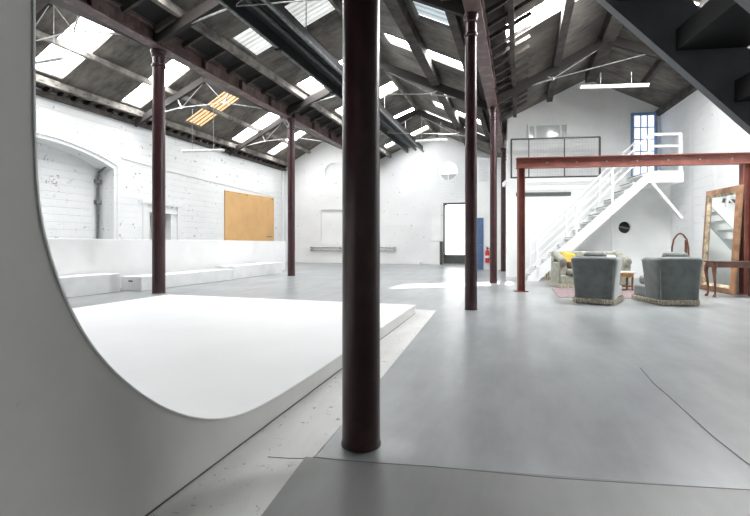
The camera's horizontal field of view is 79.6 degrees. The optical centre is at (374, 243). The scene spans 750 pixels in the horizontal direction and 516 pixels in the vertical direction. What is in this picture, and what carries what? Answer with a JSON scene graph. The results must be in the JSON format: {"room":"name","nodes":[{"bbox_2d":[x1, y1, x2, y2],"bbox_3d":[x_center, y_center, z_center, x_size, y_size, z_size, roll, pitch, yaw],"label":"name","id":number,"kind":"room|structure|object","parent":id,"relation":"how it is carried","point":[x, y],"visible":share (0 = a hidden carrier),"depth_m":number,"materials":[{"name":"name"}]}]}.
{"room":"studio","nodes":[
{"label":"studio","id":0,"kind":"room"},
{"bbox_2d":[36,87,281,240],"bbox_3d":[-9.793,-1.700,13.242,1.036,5.500,27.600,0,0,18],"label":"wall","id":1,"kind":"structure","parent":0,"point":[74,143],"depth_m":15.27,"materials":[{"name":"brick"}]},
{"bbox_2d":[94,167,106,238],"bbox_3d":[-9.147,-0.873,15.040,0.463,3.448,0.180,0,0,18],"label":"conduit","id":2,"kind":"object","parent":1,"relation":"attached to","point":[98,181],"visible":0.86,"depth_m":15.06,"materials":[{"name":"grey metal"}]},
{"bbox_2d":[141,199,182,239],"bbox_3d":[-8.252,-0.830,17.105,0.560,1.560,2.000,0,0,18],"label":"door frame","id":3,"kind":"structure","parent":1,"relation":"in","point":[144,202],"depth_m":17.05,"materials":[{"name":"white paint"}]},
{"bbox_2d":[121,157,279,197],"bbox_3d":[-6.984,-2.770,20.321,0.036,0.351,10.601,0,0,18],"label":"cable","id":4,"kind":"object","parent":1,"relation":"attached to","point":[121,157],"visible":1,"depth_m":18.90,"materials":[{"name":"white paint"}]},
{"bbox_2d":[224,191,273,240],"bbox_3d":[-6.214,-1.335,22.647,0.060,2.390,4.300,0,0,18],"label":"board","id":5,"kind":"object","parent":1,"relation":"attached to","point":[247,217],"visible":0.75,"depth_m":22.36,"materials":[{"name":"orange wood"}]},
{"bbox_2d":[282,171,283,240],"bbox_3d":[-5.224,-1.592,25.491,0.117,5.116,0.195,0,0,4],"label":"pipe","id":6,"kind":"object","parent":1,"relation":"attached to","point":[282,171],"visible":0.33,"depth_m":25.50,"materials":[{"name":"white metal"}]},
{"bbox_2d":[284,133,500,264],"bbox_3d":[0.882,-2.450,23.933,12.800,7.000,0.700,0,0,18],"label":"wall","id":7,"kind":"structure","parent":0,"point":[413,194],"depth_m":23.82,"materials":[{"name":"paint"}]},
{"bbox_2d":[310,246,395,250],"bbox_3d":[-1.248,0.260,24.493,5.000,0.260,0.130,0,0,18],"label":"pipes","id":8,"kind":"object","parent":7,"relation":"attached to","point":[311,247],"visible":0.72,"depth_m":24.80,"materials":[{"name":"metal"}]},
{"bbox_2d":[438,161,457,180],"bbox_3d":[3.753,-3.730,23.060,1.032,1.032,0.140,0,0,18],"label":"window","id":9,"kind":"structure","parent":7,"relation":"in","point":[448,170],"depth_m":23.09,"materials":[{"name":"white"}]},
{"bbox_2d":[443,202,464,264],"bbox_3d":[4.185,-0.525,22.932,1.500,3.150,0.380,0,0,18],"label":"door","id":10,"kind":"structure","parent":7,"relation":"in","point":[453,213],"depth_m":22.95,"materials":[{"name":"white"}]},
{"bbox_2d":[36,0,749,170],"bbox_3d":[-0.056,-4.656,10.104,19.563,2.612,27.600,0,0,18],"label":"ceiling","id":11,"kind":"structure","parent":0,"point":[117,66],"depth_m":12.56,"materials":[{"name":"grey wood"}]},
{"bbox_2d":[36,17,112,78],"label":"window","id":12,"kind":"structure","parent":11,"relation":"attached to","point":[87,42],"depth_m":12.10,"materials":[{"name":"glass"}]},
{"bbox_2d":[36,0,145,45],"bbox_3d":[-7.320,-4.868,10.186,5.503,1.573,0.120,0,0,18],"label":"roof truss","id":13,"kind":"object","parent":11,"relation":"attached to","point":[42,6],"visible":0.51,"depth_m":9.96,"materials":[{"name":"metal"}]},
{"bbox_2d":[36,56,63,64],"bbox_3d":[-7.558,-4.920,10.210,1.250,1.660,0.100,0,0,18],"label":"tube light","id":14,"kind":"object","parent":13,"relation":"hanging from","point":[57,58],"visible":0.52,"depth_m":10.10,"materials":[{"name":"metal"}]},
{"bbox_2d":[121,59,187,108],"bbox_3d":[-7.171,-5.296,14.761,2.288,1.285,0.860,0,0,18],"label":"window","id":15,"kind":"structure","parent":11,"relation":"attached to","point":[138,97],"depth_m":14.87,"materials":[{"name":"glass"}]},
{"bbox_2d":[181,107,224,152],"bbox_3d":[-5.789,-3.845,15.130,1.521,1.510,0.100,0,0,8],"label":"tube light","id":16,"kind":"object","parent":11,"relation":"hanging from","point":[213,149],"visible":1,"depth_m":15.07,"materials":[{"name":"metal"}]},
{"bbox_2d":[134,76,281,126],"bbox_3d":[-5.694,-4.869,15.151,5.588,1.573,0.120,0,0,11],"label":"roof truss","id":17,"kind":"object","parent":11,"relation":"attached to","point":[202,80],"visible":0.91,"depth_m":15.20,"materials":[{"name":"metal"}]},
{"bbox_2d":[184,92,238,127],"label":"window","id":18,"kind":"structure","parent":11,"relation":"attached to","point":[202,116],"depth_m":17.63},
{"bbox_2d":[232,113,278,142],"bbox_3d":[-5.325,-5.320,20.344,2.238,1.259,0.960,0,0,18],"label":"window","id":19,"kind":"structure","parent":11,"relation":"attached to","point":[267,119],"depth_m":20.45,"materials":[{"name":"white glass"}]},
{"bbox_2d":[231,0,336,57],"bbox_3d":[-2.164,-5.275,10.731,2.330,0.965,1.160,0,0,18],"label":"window","id":20,"kind":"structure","parent":11,"relation":"attached to","point":[249,40],"depth_m":10.81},
{"bbox_2d":[228,118,340,155],"bbox_3d":[-4.091,-4.869,20.125,5.565,1.573,0.120,0,0,14],"label":"roof truss","id":21,"kind":"object","parent":11,"relation":"attached to","point":[279,121],"visible":0.8,"depth_m":20.27,"materials":[{"name":"metal"}]},
{"bbox_2d":[268,131,304,154],"bbox_3d":[-4.431,-5.318,23.134,2.288,1.286,0.740,0,0,18],"label":"window","id":22,"kind":"structure","parent":11,"relation":"attached to","point":[279,147],"depth_m":23.35,"materials":[{"name":"white glass"}]},
{"bbox_2d":[154,0,464,44],"bbox_3d":[-1.502,-4.625,8.364,6.383,1.730,0.120,0,0,18],"label":"roof truss","id":23,"kind":"object","parent":11,"relation":"attached to","point":[206,9],"visible":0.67,"depth_m":8.91,"materials":[{"name":"metal"}]},
{"bbox_2d":[296,60,341,95],"bbox_3d":[-1.198,-5.275,13.729,2.330,0.965,1.060,0,0,18],"label":"window","id":24,"kind":"structure","parent":11,"relation":"attached to","point":[309,85],"depth_m":14.06,"materials":[{"name":"glass"}]},
{"bbox_2d":[216,0,423,152],"bbox_3d":[-1.046,-4.965,12.787,0.905,1.031,19.700,0,0,18],"label":"duct","id":25,"kind":"object","parent":11,"relation":"hanging from","point":[274,23],"visible":0.77,"depth_m":10.61,"materials":[{"name":"metal"}]},
{"bbox_2d":[335,82,396,115],"bbox_3d":[-0.323,-5.285,16.363,2.280,0.946,0.910,0,0,18],"label":"window","id":26,"kind":"structure","parent":11,"relation":"attached to","point":[390,86],"depth_m":16.33,"materials":[{"name":"glass"}]},
{"bbox_2d":[286,61,487,115],"bbox_3d":[0.169,-4.625,13.551,6.383,1.730,0.120,0,0,18],"label":"roof truss","id":27,"kind":"object","parent":11,"relation":"attached to","point":[401,73],"visible":0.69,"depth_m":13.26,"materials":[{"name":"metal"}]},
{"bbox_2d":[394,108,413,118],"bbox_3d":[0.628,-5.285,19.313,2.280,0.946,0.810,0,0,18],"label":"window","id":28,"kind":"structure","parent":11,"relation":"attached to","point":[411,109],"depth_m":19.12,"materials":[{"name":"glass"}]},
{"bbox_2d":[384,126,427,148],"bbox_3d":[1.525,-5.285,22.097,2.280,0.946,0.660,0,0,18],"label":"window","id":29,"kind":"structure","parent":11,"relation":"attached to","point":[425,127],"depth_m":22.17,"materials":[{"name":"white glass"}]},
{"bbox_2d":[382,33,461,66],"bbox_3d":[1.307,-4.920,11.451,2.186,1.170,0.660,0,0,18],"label":"window","id":30,"kind":"structure","parent":11,"relation":"attached to","point":[388,37],"depth_m":11.58,"materials":[{"name":"glass"}]},
{"bbox_2d":[409,0,448,23],"bbox_3d":[1.174,-4.591,8.920,0.886,0.512,0.860,0,0,18],"label":"window","id":31,"kind":"structure","parent":11,"relation":"attached to","point":[418,8],"depth_m":9.06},
{"bbox_2d":[415,139,446,141],"bbox_3d":[2.247,-4.620,17.977,1.266,1.060,0.100,0,0,9],"label":"tube light","id":32,"kind":"object","parent":11,"relation":"hanging from","point":[424,140],"visible":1,"depth_m":17.95,"materials":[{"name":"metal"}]},
{"bbox_2d":[380,109,489,144],"bbox_3d":[1.718,-4.625,18.358,6.383,1.730,0.120,0,0,18],"label":"roof truss","id":33,"kind":"object","parent":11,"relation":"attached to","point":[430,117],"visible":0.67,"depth_m":18.09,"materials":[{"name":"metal"}]},
{"bbox_2d":[431,100,479,121],"bbox_3d":[3.153,-4.818,16.530,2.086,1.119,0.760,0,0,18],"label":"window","id":34,"kind":"structure","parent":11,"relation":"attached to","point":[433,102],"depth_m":16.81,"materials":[{"name":"glass"}]},
{"bbox_2d":[506,0,562,35],"bbox_3d":[3.534,-4.791,8.947,2.285,1.183,0.860,0,0,18],"label":"window","id":35,"kind":"structure","parent":11,"relation":"attached to","point":[548,6],"depth_m":9.18,"materials":[{"name":"glass"}]},
{"bbox_2d":[496,36,663,104],"bbox_3d":[5.570,-4.474,11.338,4.982,1.466,0.120,0,0,18],"label":"roof truss","id":36,"kind":"object","parent":11,"relation":"attached to","point":[622,43],"visible":0.61,"depth_m":11.44,"materials":[{"name":"metal"}]},
{"bbox_2d":[580,72,649,88],"bbox_3d":[5.998,-4.105,11.279,1.638,0.390,0.100,0,0,6],"label":"tube light","id":37,"kind":"object","parent":11,"relation":"hanging from","point":[631,84],"visible":1,"depth_m":11.25,"materials":[{"name":"metal"}]},
{"bbox_2d":[67,262,749,489],"bbox_3d":[-0.387,1.198,10.211,21.000,0.304,27.600,0,0,18],"label":"floor","id":38,"kind":"structure","parent":0,"point":[535,381],"depth_m":3.54,"materials":[{"name":"grey paint"}]},
{"bbox_2d":[59,273,119,297],"bbox_3d":[-6.344,0.850,8.679,0.600,0.400,2.830,0,0,18],"label":"plinth","id":39,"kind":"object","parent":38,"relation":"on","point":[77,285],"visible":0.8,"depth_m":9.29,"materials":[{"name":"paint"}]},
{"bbox_2d":[150,48,166,293],"bbox_3d":[-4.635,-1.540,9.646,0.330,5.180,0.330,0,0,18],"label":"column","id":40,"kind":"structure","parent":38,"relation":"on","point":[158,55],"depth_m":9.54,"materials":[{"name":"brown metal"}]},
{"bbox_2d":[62,0,341,148],"bbox_3d":[-4.009,-4.310,11.262,0.260,0.360,26.980,0,0,18],"label":"girder","id":41,"kind":"object","parent":40,"relation":"on","point":[108,12],"visible":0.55,"depth_m":10.36,"materials":[{"name":"metal"}]},
{"bbox_2d":[47,238,284,287],"bbox_3d":[-5.602,0.468,12.154,0.080,1.165,12.700,0,0,18],"label":"wall","id":42,"kind":"structure","parent":38,"relation":"on","point":[126,257],"depth_m":11.39,"materials":[{"name":"paint"}]},
{"bbox_2d":[121,269,232,290],"bbox_3d":[-4.972,0.892,11.713,0.590,0.315,3.352,0,0,18],"label":"plinth","id":43,"kind":"object","parent":38,"relation":"on","point":[183,278],"visible":1,"depth_m":11.21,"materials":[{"name":"paint"}]},
{"bbox_2d":[0,0,414,515],"bbox_3d":[-2.463,-0.400,4.477,4.765,2.900,6.312,0,0,18],"label":"cyclorama","id":44,"kind":"object","parent":38,"relation":"on","point":[114,408],"visible":0.96,"depth_m":1.59,"materials":[{"name":"white paint"}]},
{"bbox_2d":[215,262,281,278],"bbox_3d":[-4.095,0.858,14.925,0.650,0.385,2.900,0,0,18],"label":"plinth","id":45,"kind":"object","parent":38,"relation":"on","point":[265,268],"visible":0.76,"depth_m":14.57,"materials":[{"name":"paint"}]},
{"bbox_2d":[287,118,295,275],"bbox_3d":[-2.764,-1.540,14.864,0.305,5.180,0.305,0,0,18],"label":"column","id":46,"kind":"structure","parent":38,"relation":"on","point":[291,128],"depth_m":14.76,"materials":[{"name":"brown metal"}]},
{"bbox_2d":[149,309,435,515],"bbox_3d":[-0.061,1.048,3.854,0.720,0.002,6.900,0,0,18],"label":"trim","id":47,"kind":"structure","parent":38,"relation":"on","point":[246,481],"depth_m":2.23,"materials":[{"name":"white paint"}]},
{"bbox_2d":[341,0,380,452],"bbox_3d":[-0.073,-1.310,2.366,0.250,4.720,0.250,0,0,18],"label":"column","id":48,"kind":"structure","parent":38,"relation":"on","point":[360,18],"depth_m":2.28,"materials":[{"name":"brown metal"}]},
{"bbox_2d":[463,11,478,309],"bbox_3d":[1.539,-1.310,7.216,0.242,4.720,0.242,0,0,18],"label":"column","id":49,"kind":"structure","parent":38,"relation":"on","point":[470,18],"depth_m":7.13,"materials":[{"name":"brown metal"}]},
{"bbox_2d":[462,0,504,152],"bbox_3d":[1.603,-3.860,7.258,0.260,0.380,22.800,0,0,18],"label":"girder","id":50,"kind":"object","parent":49,"relation":"on","point":[484,53],"visible":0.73,"depth_m":9.25,"materials":[{"name":"metal"}]},
{"bbox_2d":[489,106,497,282],"bbox_3d":[3.186,-1.310,12.106,0.238,4.720,0.238,0,0,18],"label":"column","id":51,"kind":"structure","parent":38,"relation":"on","point":[493,119],"depth_m":12.03,"materials":[{"name":"brown metal"}]},
{"bbox_2d":[500,148,505,270],"bbox_3d":[4.940,-1.310,17.320,0.238,4.720,0.238,0,0,18],"label":"column","id":52,"kind":"structure","parent":38,"relation":"on","point":[503,150],"depth_m":17.24,"materials":[{"name":"metal"}]},
{"bbox_2d":[550,250,631,288],"bbox_3d":[5.268,0.597,11.053,1.632,0.899,0.878,0,0,7],"label":"sofa","id":53,"kind":"object","parent":38,"relation":"on","point":[561,276],"visible":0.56,"depth_m":10.79,"materials":[{"name":"fabric"}]},
{"bbox_2d":[561,252,575,261],"bbox_3d":[4.836,0.390,11.188,0.369,0.403,0.231,0,0,7],"label":"cushion","id":54,"kind":"object","parent":53,"relation":"on","point":[567,255],"visible":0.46,"depth_m":11.17,"materials":[{"name":"yellow fabric"}]},
{"bbox_2d":[566,261,571,267],"bbox_3d":[4.803,0.505,10.931,0.260,0.160,0.200,0,0,7],"label":"cushion","id":55,"kind":"object","parent":53,"relation":"on","point":[568,264],"visible":0.44,"depth_m":10.87,"materials":[{"name":"brown fabric"}]},
{"bbox_2d":[566,268,572,274],"bbox_3d":[4.941,0.675,10.988,0.620,0.150,0.650,0,0,7],"label":"seat cushion","id":56,"kind":"object","parent":53,"relation":"on","point":[568,270],"depth_m":10.72,"materials":[{"name":"fabric"}]},
{"bbox_2d":[551,288,633,298],"bbox_3d":[4.925,1.045,9.579,2.088,0.008,2.227,0,0,18],"label":"rug","id":57,"kind":"object","parent":38,"relation":"on","point":[561,292],"visible":0.36,"depth_m":9.66,"materials":[{"name":"fabric"}]},
{"bbox_2d":[620,271,635,290],"bbox_3d":[5.469,0.830,10.244,0.740,0.419,0.400,0,0,7],"label":"coffee table","id":58,"kind":"object","parent":57,"relation":"on","point":[624,274],"visible":0.45,"depth_m":10.06,"materials":[{"name":"brown wood"}]},
{"bbox_2d":[571,252,623,304],"bbox_3d":[4.054,0.587,8.173,0.773,0.903,0.986,0,0,38],"label":"velvet armchair","id":59,"kind":"object","parent":38,"relation":"on","point":[596,276],"visible":1,"depth_m":7.81,"materials":[{"name":"grey fabric"}]},
{"bbox_2d":[583,252,606,256],"bbox_3d":[3.903,0.386,7.978,0.380,0.501,0.245,0,0,38],"label":"cushion","id":60,"kind":"object","parent":59,"relation":"on","point":[597,254],"depth_m":7.87,"materials":[{"name":"grey fabric"}]},
{"bbox_2d":[525,132,683,280],"bbox_3d":[6.449,-0.993,13.193,4.098,4.085,1.470,0,0,7],"label":"staircase","id":61,"kind":"structure","parent":38,"relation":"on","point":[655,180],"depth_m":12.57,"materials":[{"name":"paint"}]},
{"bbox_2d":[513,152,749,294],"bbox_3d":[5.474,-0.425,9.666,4.808,2.950,0.240,0,0,7],"label":"frame","id":62,"kind":"object","parent":38,"relation":"on","point":[742,159],"visible":0.97,"depth_m":9.63,"materials":[{"name":"red metal"}]},
{"bbox_2d":[631,252,702,305],"bbox_3d":[5.193,0.587,8.046,0.793,0.903,0.986,0,0,3],"label":"velvet armchair","id":63,"kind":"object","parent":38,"relation":"on","point":[673,278],"visible":1,"depth_m":7.61,"materials":[{"name":"grey fabric"}]},
{"bbox_2d":[639,275,643,283],"bbox_3d":[5.198,0.673,8.144,0.450,0.165,0.790,0,0,3],"label":"seat cushion","id":64,"kind":"object","parent":63,"relation":"on","point":[641,279],"depth_m":8.42,"materials":[{"name":"grey fabric"}]},
{"bbox_2d":[662,252,687,256],"bbox_3d":[5.180,0.386,7.800,0.400,0.501,0.245,0,0,3],"label":"cushion","id":65,"kind":"object","parent":63,"relation":"on","point":[666,254],"depth_m":7.70,"materials":[{"name":"grey fabric"}]},
{"bbox_2d":[596,0,749,134],"bbox_3d":[2.268,-0.713,2.155,4.278,4.035,0.675,0,0,7],"label":"staircase","id":66,"kind":"structure","parent":38,"relation":"on","point":[707,45],"depth_m":2.49,"materials":[{"name":"metal"}]},
{"bbox_2d":[671,233,689,256],"bbox_3d":[6.014,0.412,8.790,0.417,1.278,0.417,0,0,26],"label":"chair","id":67,"kind":"object","parent":38,"relation":"on","point":[686,245],"visible":0.27,"depth_m":8.91,"materials":[{"name":"red wood"}]},
{"bbox_2d":[700,184,743,294],"bbox_3d":[7.548,-0.084,9.841,0.228,2.268,1.268,0,0,9],"label":"leaning mirror","id":68,"kind":"object","parent":38,"relation":"on","point":[724,206],"visible":0.98,"depth_m":9.74,"materials":[{"name":"brown wood"}]},
{"bbox_2d":[705,194,735,285],"bbox_3d":[7.557,-0.084,9.839,0.126,1.927,0.928,0,0,9],"label":"mirror glass","id":69,"kind":"object","parent":68,"relation":"attached to","point":[720,208],"depth_m":9.87,"materials":[{"name":"white"}]},
{"bbox_2d":[703,261,749,296],"bbox_3d":[7.090,0.696,8.935,0.883,0.720,0.360,0,0,7],"label":"side table","id":70,"kind":"object","parent":38,"relation":"on","point":[714,264],"visible":1,"depth_m":8.85,"materials":[{"name":"red wood"}]},
{"bbox_2d":[477,181,500,269],"bbox_3d":[5.343,-0.750,20.284,2.070,3.600,4.090,0,0,18],"label":"wall","id":71,"kind":"structure","parent":0,"point":[483,188],"depth_m":18.38,"materials":[{"name":"white paint"}]},
{"bbox_2d":[477,218,483,269],"bbox_3d":[4.090,-0.010,18.480,0.710,2.120,0.112,0,0,18],"label":"door","id":72,"kind":"structure","parent":71,"relation":"in","point":[480,221],"depth_m":18.41,"materials":[{"name":"blue paint"}]},
{"bbox_2d":[485,247,489,262],"bbox_3d":[4.586,0.440,18.284,0.214,0.660,0.182,0,0,18],"label":"fire extinguisher","id":73,"kind":"object","parent":71,"relation":"attached to","point":[487,253],"visible":0.97,"depth_m":18.22,"materials":[{"name":"red paint"}]},
{"bbox_2d":[477,158,500,181],"bbox_3d":[4.717,-3.030,18.390,2.000,0.960,0.060,0,0,18],"label":"gallery railing","id":74,"kind":"object","parent":71,"relation":"on","point":[488,159],"visible":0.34,"depth_m":18.43,"materials":[{"name":"white paint"}]},
{"bbox_2d":[261,457,749,515],"bbox_3d":[2.557,1.048,0.013,6.868,0.003,4.593,0,0,18],"label":"floor","id":75,"kind":"structure","parent":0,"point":[318,486],"depth_m":1.86,"materials":[{"name":"paint"}]},
{"bbox_2d":[506,80,659,179],"bbox_3d":[6.890,-3.686,14.984,4.850,3.512,0.200,0,0,7],"label":"wall","id":76,"kind":"structure","parent":0,"point":[605,113],"depth_m":14.89,"materials":[{"name":"white paint"}]},
{"bbox_2d":[527,123,570,140],"bbox_3d":[5.785,-3.736,14.988,1.375,0.547,0.065,0,0,7],"label":"window","id":77,"kind":"structure","parent":76,"relation":"in","point":[546,130],"depth_m":14.99,"materials":[{"name":"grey glass"}]},
{"bbox_2d":[631,112,657,175],"bbox_3d":[8.732,-3.167,14.605,0.792,2.193,0.060,0,0,7],"label":"door","id":78,"kind":"structure","parent":76,"relation":"in","point":[643,123],"depth_m":14.61,"materials":[{"name":"blue"}]},
{"bbox_2d":[506,176,670,277],"bbox_3d":[6.683,-0.510,14.048,5.020,3.120,0.210,0,0,7],"label":"wall","id":79,"kind":"structure","parent":0,"point":[649,215],"depth_m":14.02,"materials":[{"name":"white paint"}]},
{"bbox_2d":[525,192,570,195],"bbox_3d":[5.436,-1.570,14.149,1.380,0.120,0.030,0,0,7],"label":"trim","id":80,"kind":"structure","parent":79,"relation":"attached to","point":[526,193],"depth_m":14.13,"materials":[{"name":"grey metal"}]},
{"bbox_2d":[510,136,600,178],"bbox_3d":[5.665,-2.720,14.164,2.720,1.265,0.050,0,0,7],"label":"mesh railing","id":81,"kind":"object","parent":79,"relation":"on","point":[599,137],"visible":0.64,"depth_m":14.14,"materials":[{"name":"black metal"}]},
{"bbox_2d":[617,221,631,233],"bbox_3d":[7.694,-0.510,13.911,0.424,0.423,0.123,0,0,7],"label":"round sign","id":82,"kind":"object","parent":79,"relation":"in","point":[623,227],"depth_m":13.94,"materials":[{"name":"black paint"}]},
{"bbox_2d":[660,90,749,291],"bbox_3d":[6.857,-1.704,4.751,0.402,5.509,20.459,0,0,15],"label":"wall","id":83,"kind":"structure","parent":0,"point":[705,128],"depth_m":11.96,"materials":[{"name":"paint"}]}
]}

